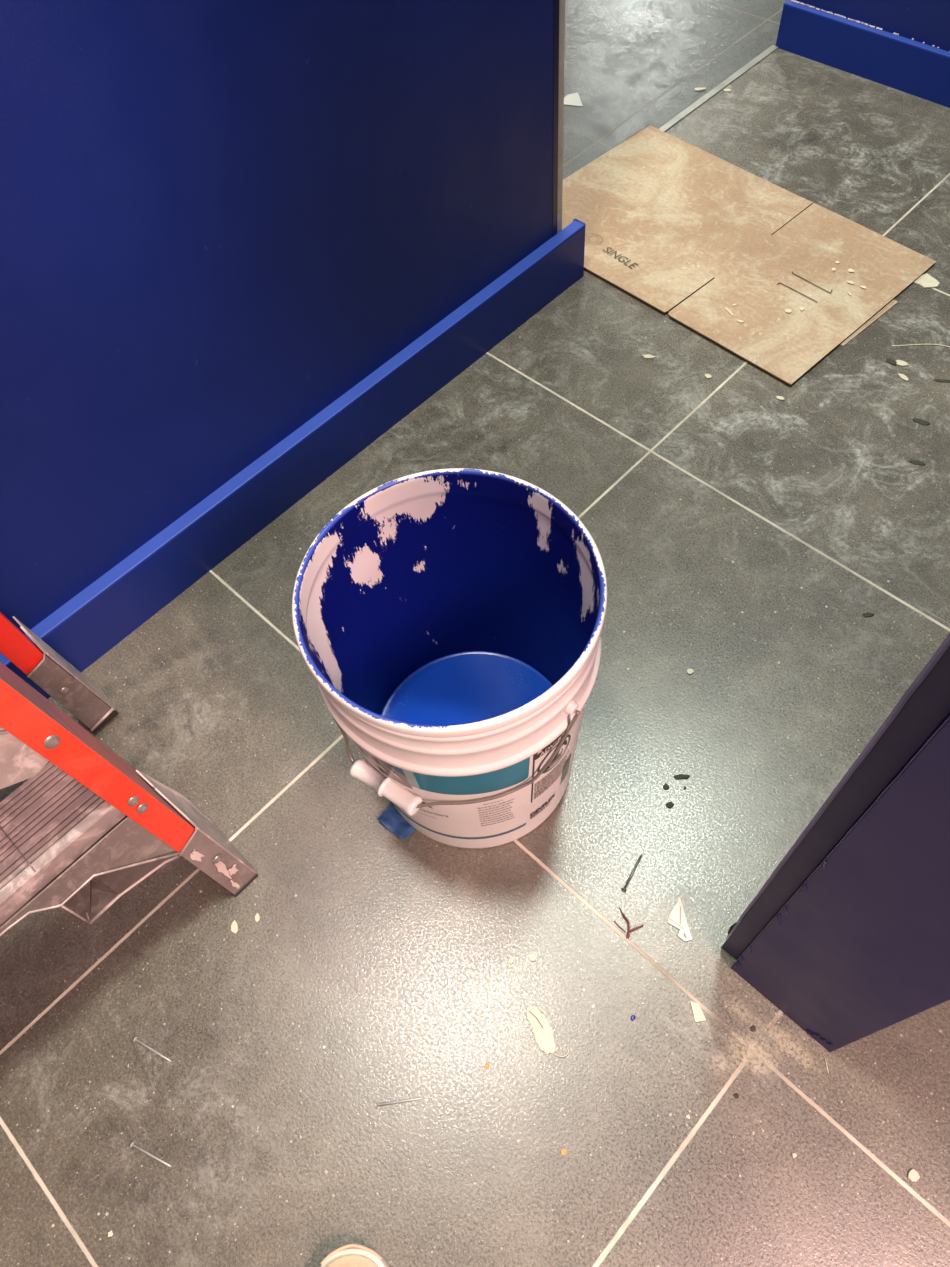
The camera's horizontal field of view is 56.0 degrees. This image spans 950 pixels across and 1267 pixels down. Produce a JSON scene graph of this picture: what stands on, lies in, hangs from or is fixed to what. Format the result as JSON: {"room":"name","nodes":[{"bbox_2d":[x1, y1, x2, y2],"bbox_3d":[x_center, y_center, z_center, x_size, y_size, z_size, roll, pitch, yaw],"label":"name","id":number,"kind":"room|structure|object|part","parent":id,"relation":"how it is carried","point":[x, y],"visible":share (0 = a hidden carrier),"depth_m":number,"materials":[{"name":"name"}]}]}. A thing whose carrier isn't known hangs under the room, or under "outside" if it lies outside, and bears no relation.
{"room":"room under renovation","nodes":[
{"label":"room under renovation","id":0,"kind":"room"},
{"bbox_2d":[64,857,171,919],"bbox_3d":[-0.382,0.261,0.959,0.015,0.081,0.110,39,69,24],"label":"brace","id":1,"kind":"object","parent":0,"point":[94,898],"depth_m":0.95,"materials":[{"name":"metal"}]},
{"bbox_2d":[0,0,553,633],"bbox_3d":[-0.937,-0.480,0.041,0.120,2.700,2.757,38,69,24],"label":"wall","id":2,"kind":"structure","parent":0,"point":[219,219],"depth_m":1.09,"materials":[{"name":"blue paint"}]},
{"bbox_2d":[0,220,584,698],"bbox_3d":[-0.779,0.217,1.126,0.023,0.105,2.804,38,69,24],"label":"baseboard","id":3,"kind":"structure","parent":2,"relation":"attached to","point":[90,624],"depth_m":1.36,"materials":[{"name":"blue paint"}]},
{"bbox_2d":[553,0,558,236],"bbox_3d":[0.043,-1.360,0.436,0.011,2.600,0.011,38,69,24],"label":"trim","id":4,"kind":"structure","parent":2,"relation":"attached to","point":[556,2],"depth_m":1.36,"materials":[{"name":"blue paint"}]},
{"bbox_2d":[557,0,564,232],"bbox_3d":[0.016,-1.374,0.505,0.116,2.700,0.016,38,69,24],"label":"trim","id":5,"kind":"structure","parent":2,"relation":"attached to","point":[561,2],"depth_m":1.37,"materials":[{"name":"metal"}]},
{"bbox_2d":[573,218,584,274],"bbox_3d":[0.186,-0.689,1.598,0.026,0.104,0.006,38,69,24],"label":"trim","id":6,"kind":"structure","parent":2,"relation":"attached to","point":[575,219],"depth_m":1.56,"materials":[{"name":"blue paint"}]},
{"bbox_2d":[357,744,412,788],"bbox_3d":[-0.105,0.122,0.905,0.093,0.067,0.011,35,67,23],"label":"handle","id":7,"kind":"object","parent":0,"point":[392,775],"depth_m":0.93,"materials":[{"name":"white plastic"}]},
{"bbox_2d":[0,0,949,1266],"bbox_3d":[0.317,-0.850,1.746,7.100,0.001,6.300,38,69,24],"label":"floor","id":8,"kind":"structure","parent":0,"point":[744,536],"depth_m":1.08,"materials":[{"name":"grey tile"}]},
{"bbox_2d":[0,612,257,935],"bbox_3d":[-0.623,0.057,0.568,0.362,1.200,0.567,38,69,24],"label":"stepladder","id":9,"kind":"object","parent":8,"relation":"on","point":[71,834],"visible":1,"depth_m":0.88,"materials":[{"name":"metal"}]},
{"bbox_3d":[-0.535,-0.181,0.629,0.037,0.950,0.140,-29,61,-12],"label":"rail","id":10,"kind":"part","parent":9,"relation":"part of","materials":[{"name":"red metal"}]},
{"bbox_3d":[-0.460,-0.076,0.579,0.255,1.023,0.062,13,61,12],"label":"rail","id":11,"kind":"part","parent":9,"relation":"part of","materials":[{"name":"metal"}]},
{"bbox_2d":[130,1141,171,1166],"bbox_3d":[-0.342,0.552,0.945,0.051,0.007,0.006,19,62,15],"label":"nail","id":12,"kind":"object","parent":8,"relation":"on","point":[133,1142],"visible":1,"depth_m":0.94,"materials":[{"name":"metal"}]},
{"bbox_2d":[133,1037,171,1061],"bbox_3d":[-0.360,0.466,0.998,0.051,0.007,0.006,22,63,17],"label":"nail","id":13,"kind":"object","parent":8,"relation":"on","point":[135,1038],"visible":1,"depth_m":1.00,"materials":[{"name":"metal"}]},
{"bbox_2d":[231,920,237,933],"bbox_3d":[-0.286,0.350,1.064,0.014,0.002,0.010,38,69,24],"label":"chip","id":14,"kind":"object","parent":8,"relation":"on","point":[234,927],"visible":1,"depth_m":1.06,"materials":[{"name":"white paint"}]},
{"bbox_2d":[255,913,259,921],"bbox_3d":[-0.260,0.340,1.068,0.009,0.002,0.007,38,69,24],"label":"chip","id":15,"kind":"object","parent":8,"relation":"on","point":[257,917],"visible":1,"depth_m":1.07,"materials":[{"name":"white paint"}]},
{"bbox_2d":[320,1244,388,1266],"bbox_3d":[-0.113,0.707,0.776,0.092,0.100,0.291,-5,59,1],"label":"shoe","id":16,"kind":"object","parent":8,"relation":"on","point":[349,1255],"visible":1,"depth_m":0.87,"materials":[{"name":"rubber"}]},
{"bbox_2d":[377,803,414,840],"bbox_3d":[-0.096,0.233,1.111,0.046,0.013,0.030,34,67,22],"label":"tape","id":17,"kind":"object","parent":8,"relation":"on","point":[390,818],"visible":0.8,"depth_m":1.11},
{"bbox_2d":[375,1097,422,1107],"bbox_3d":[-0.081,0.500,0.954,0.052,0.007,0.006,-8,58,0],"label":"nail","id":18,"kind":"object","parent":8,"relation":"on","point":[420,1098],"visible":1,"depth_m":0.95,"materials":[{"name":"metal"}]},
{"bbox_2d":[292,468,606,848],"bbox_3d":[-0.015,0.061,0.991,0.303,0.390,0.302,38,69,24],"label":"paint bucket","id":19,"kind":"object","parent":8,"relation":"on","point":[419,569],"visible":0.96,"depth_m":0.94,"materials":[{"name":"white plastic"}]},
{"bbox_2d":[381,651,552,725],"bbox_3d":[0.000,0.141,1.129,0.244,0.053,0.244,38,69,24],"label":"paint","id":20,"kind":"object","parent":19,"relation":"in","point":[471,686],"visible":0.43,"depth_m":1.14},
{"bbox_2d":[478,799,513,825],"bbox_3d":[0.024,0.196,0.976,0.025,0.068,0.036,38,69,24],"label":"print","id":21,"kind":"object","parent":19,"relation":"attached to","point":[501,811],"depth_m":0.97},
{"bbox_2d":[534,761,566,798],"bbox_3d":[0.085,0.162,0.986,0.004,0.022,0.055,39,69,24],"label":"print","id":22,"kind":"object","parent":19,"relation":"attached to","point":[539,791],"depth_m":0.98},
{"bbox_2d":[528,953,536,960],"bbox_3d":[0.066,0.370,1.023,0.008,0.002,0.009,-33,62,-15],"label":"chip","id":23,"kind":"object","parent":8,"relation":"on","point":[532,957],"visible":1,"depth_m":1.02,"materials":[{"name":"white paint"}]},
{"bbox_2d":[527,1004,568,1056],"bbox_3d":[0.075,0.438,0.979,0.026,0.005,0.064,-33,62,-15],"label":"peel","id":24,"kind":"object","parent":8,"relation":"on","point":[542,1031],"visible":1,"depth_m":0.98,"materials":[{"name":"white paint"}]},
{"bbox_2d":[561,1149,566,1154],"bbox_3d":[0.091,0.534,0.921,0.006,0.001,0.006,15,61,13],"label":"chip","id":25,"kind":"object","parent":8,"relation":"on","point":[563,1151],"visible":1,"depth_m":0.92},
{"bbox_2d":[564,92,582,106],"bbox_3d":[0.214,-1.163,1.943,0.057,0.001,0.051,14,61,13],"label":"paper scrap","id":26,"kind":"object","parent":8,"relation":"on","point":[573,99],"visible":0.79,"depth_m":1.94,"materials":[{"name":"white paper"}]},
{"bbox_2d":[614,907,643,937],"bbox_3d":[0.174,0.336,1.035,0.035,0.005,0.025,38,69,24],"label":"twig","id":27,"kind":"object","parent":8,"relation":"on","point":[624,916],"visible":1,"depth_m":1.03,"materials":[{"name":"brown wood"}]},
{"bbox_3d":[0.175,0.335,1.035,0.008,0.005,0.037,-10,58,-1],"label":"blade","id":28,"kind":"part","parent":27,"relation":"part of","materials":[{"name":"brown wood"}]},
{"bbox_2d":[621,854,641,891],"bbox_3d":[0.188,0.283,1.064,0.007,0.008,0.051,25,64,18],"label":"nail","id":29,"kind":"object","parent":8,"relation":"on","point":[640,856],"visible":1,"depth_m":1.06,"materials":[{"name":"metal"}]},
{"bbox_2d":[641,354,655,358],"bbox_3d":[0.294,-0.470,1.515,0.024,0.002,0.009,-3,59,3],"label":"chip","id":30,"kind":"object","parent":8,"relation":"on","point":[648,356],"visible":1,"depth_m":1.51,"materials":[{"name":"white paint"}]},
{"bbox_2d":[663,783,668,789],"bbox_3d":[0.239,0.192,1.117,0.008,0.002,0.008,38,69,24],"label":"crumb","id":31,"kind":"object","parent":8,"relation":"on","point":[665,786],"visible":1,"depth_m":1.12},
{"bbox_2d":[665,802,673,808],"bbox_3d":[0.241,0.212,1.105,0.009,0.002,0.009,38,69,24],"label":"crumb","id":32,"kind":"object","parent":8,"relation":"on","point":[669,805],"visible":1,"depth_m":1.10,"materials":[{"name":"black"}]},
{"bbox_2d":[667,898,691,940],"bbox_3d":[0.233,0.331,1.032,0.022,0.002,0.049,-10,59,-2],"label":"paper scrap","id":33,"kind":"object","parent":8,"relation":"on","point":[677,918],"visible":1,"depth_m":1.03,"materials":[{"name":"white paper"}]},
{"bbox_2d":[673,774,689,779],"bbox_3d":[0.260,0.180,1.123,0.021,0.002,0.008,-4,59,2],"label":"crumb","id":34,"kind":"object","parent":8,"relation":"on","point":[679,776],"visible":1,"depth_m":1.12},
{"bbox_2d":[690,1001,705,1021],"bbox_3d":[0.245,0.414,0.982,0.012,0.001,0.022,-9,58,-1],"label":"paper scrap","id":35,"kind":"object","parent":8,"relation":"on","point":[698,1014],"visible":1,"depth_m":0.98,"materials":[{"name":"paper"}]},
{"bbox_2d":[659,45,777,131],"bbox_3d":[-0.351,-0.354,1.498,0.016,0.002,2.976,38,69,24],"label":"trim","id":36,"kind":"structure","parent":8,"relation":"attached to","point":[684,113],"depth_m":1.92,"materials":[{"name":"metal"}]},
{"bbox_2d":[562,125,935,385],"bbox_3d":[0.437,-0.728,1.656,0.426,0.009,0.684,-40,64,-18],"label":"cardboard sheet","id":37,"kind":"object","parent":8,"relation":"on","point":[776,278],"visible":0.93,"depth_m":1.63,"materials":[{"name":"beige cardboard"}]},
{"bbox_2d":[862,612,873,616],"bbox_3d":[0.540,-0.026,1.226,0.017,0.002,0.008,-10,59,-1],"label":"crumb","id":38,"kind":"object","parent":8,"relation":"on","point":[868,614],"visible":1,"depth_m":1.23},
{"bbox_2d":[886,358,896,365],"bbox_3d":[0.686,-0.447,1.469,0.021,0.003,0.011,38,69,24],"label":"crumb","id":39,"kind":"object","parent":8,"relation":"on","point":[890,361],"visible":1,"depth_m":1.47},
{"bbox_2d":[896,360,908,365],"bbox_3d":[0.699,-0.443,1.465,0.021,0.002,0.013,38,69,24],"label":"chip","id":40,"kind":"object","parent":8,"relation":"on","point":[899,362],"visible":1,"depth_m":1.46,"materials":[{"name":"white paint"}]},
{"bbox_2d":[898,373,907,380],"bbox_3d":[0.695,-0.416,1.449,0.008,0.002,0.021,-26,60,-11],"label":"chip","id":41,"kind":"object","parent":8,"relation":"on","point":[902,376],"visible":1,"depth_m":1.45,"materials":[{"name":"white paint"}]},
{"bbox_2d":[908,1169,919,1181],"bbox_3d":[0.436,0.540,0.889,0.010,0.002,0.010,38,69,24],"label":"chip","id":42,"kind":"object","parent":8,"relation":"on","point":[913,1175],"visible":1,"depth_m":0.89,"materials":[{"name":"white paint"}]},
{"bbox_2d":[908,460,924,465],"bbox_3d":[0.671,-0.260,1.357,0.025,0.002,0.008,14,61,13],"label":"crumb","id":43,"kind":"object","parent":8,"relation":"on","point":[916,462],"visible":1,"depth_m":1.36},
{"bbox_2d":[892,344,949,347],"bbox_3d":[0.783,-0.456,1.467,0.185,0.002,0.039,26,64,19],"label":"strand","id":44,"kind":"object","parent":8,"relation":"on","point":[910,344],"visible":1,"depth_m":1.48,"materials":[{"name":"paint"}]},
{"bbox_2d":[913,418,929,424],"bbox_3d":[0.699,-0.332,1.398,0.026,0.003,0.012,31,66,21],"label":"crumb","id":45,"kind":"object","parent":8,"relation":"on","point":[917,420],"visible":1,"depth_m":1.40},
{"bbox_2d":[913,273,938,287],"bbox_3d":[0.790,-0.616,1.563,0.042,0.002,0.036,38,69,24],"label":"plaster patch","id":46,"kind":"object","parent":8,"relation":"on","point":[925,280],"visible":1,"depth_m":1.56,"materials":[{"name":"white paint"}]},
{"bbox_2d":[934,379,949,382],"bbox_3d":[0.758,-0.407,1.439,0.036,0.002,0.007,6,59,8],"label":"crumb","id":47,"kind":"object","parent":8,"relation":"on","point":[937,380],"visible":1,"depth_m":1.44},
{"bbox_2d":[731,715,949,1051],"bbox_3d":[0.822,-0.835,0.111,0.127,2.700,1.698,38,69,24],"label":"wall","id":48,"kind":"structure","parent":0,"point":[864,951],"depth_m":0.68,"materials":[{"name":"blue paint"}]},
{"bbox_2d":[728,922,736,933],"bbox_3d":[0.275,0.315,0.955,0.004,0.048,0.004,38,69,24],"label":"trim","id":49,"kind":"structure","parent":48,"relation":"attached to","point":[734,924],"depth_m":0.95,"materials":[{"name":"black"}]},
{"bbox_2d":[721,633,949,959],"bbox_3d":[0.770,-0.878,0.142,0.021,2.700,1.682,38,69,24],"label":"trim","id":50,"kind":"structure","parent":48,"relation":"attached to","point":[927,708],"depth_m":0.58,"materials":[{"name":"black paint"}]},
{"bbox_2d":[730,716,949,1045],"bbox_3d":[0.295,0.152,0.555,0.122,0.990,0.003,38,69,24],"label":"trim","id":51,"kind":"structure","parent":48,"relation":"attached to","point":[803,885],"depth_m":0.67,"materials":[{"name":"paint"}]},
{"bbox_2d":[796,0,949,51],"bbox_3d":[1.447,-1.423,0.418,2.246,2.700,0.124,38,69,24],"label":"wall","id":52,"kind":"structure","parent":0,"point":[927,21],"depth_m":1.80,"materials":[{"name":"blue paint"}]},
{"bbox_2d":[776,0,949,107],"bbox_3d":[1.060,-1.037,1.747,1.070,0.089,0.016,38,69,24],"label":"baseboard","id":53,"kind":"structure","parent":52,"relation":"attached to","point":[909,66],"depth_m":1.87,"materials":[{"name":"blue paint"}]},
{"bbox_2d":[791,0,949,51],"bbox_3d":[0.886,-1.202,1.806,0.569,0.003,0.002,38,69,24],"label":"trim","id":54,"kind":"structure","parent":52,"relation":"attached to","point":[791,0],"depth_m":1.87,"materials":[{"name":"blue paint"}]}
]}

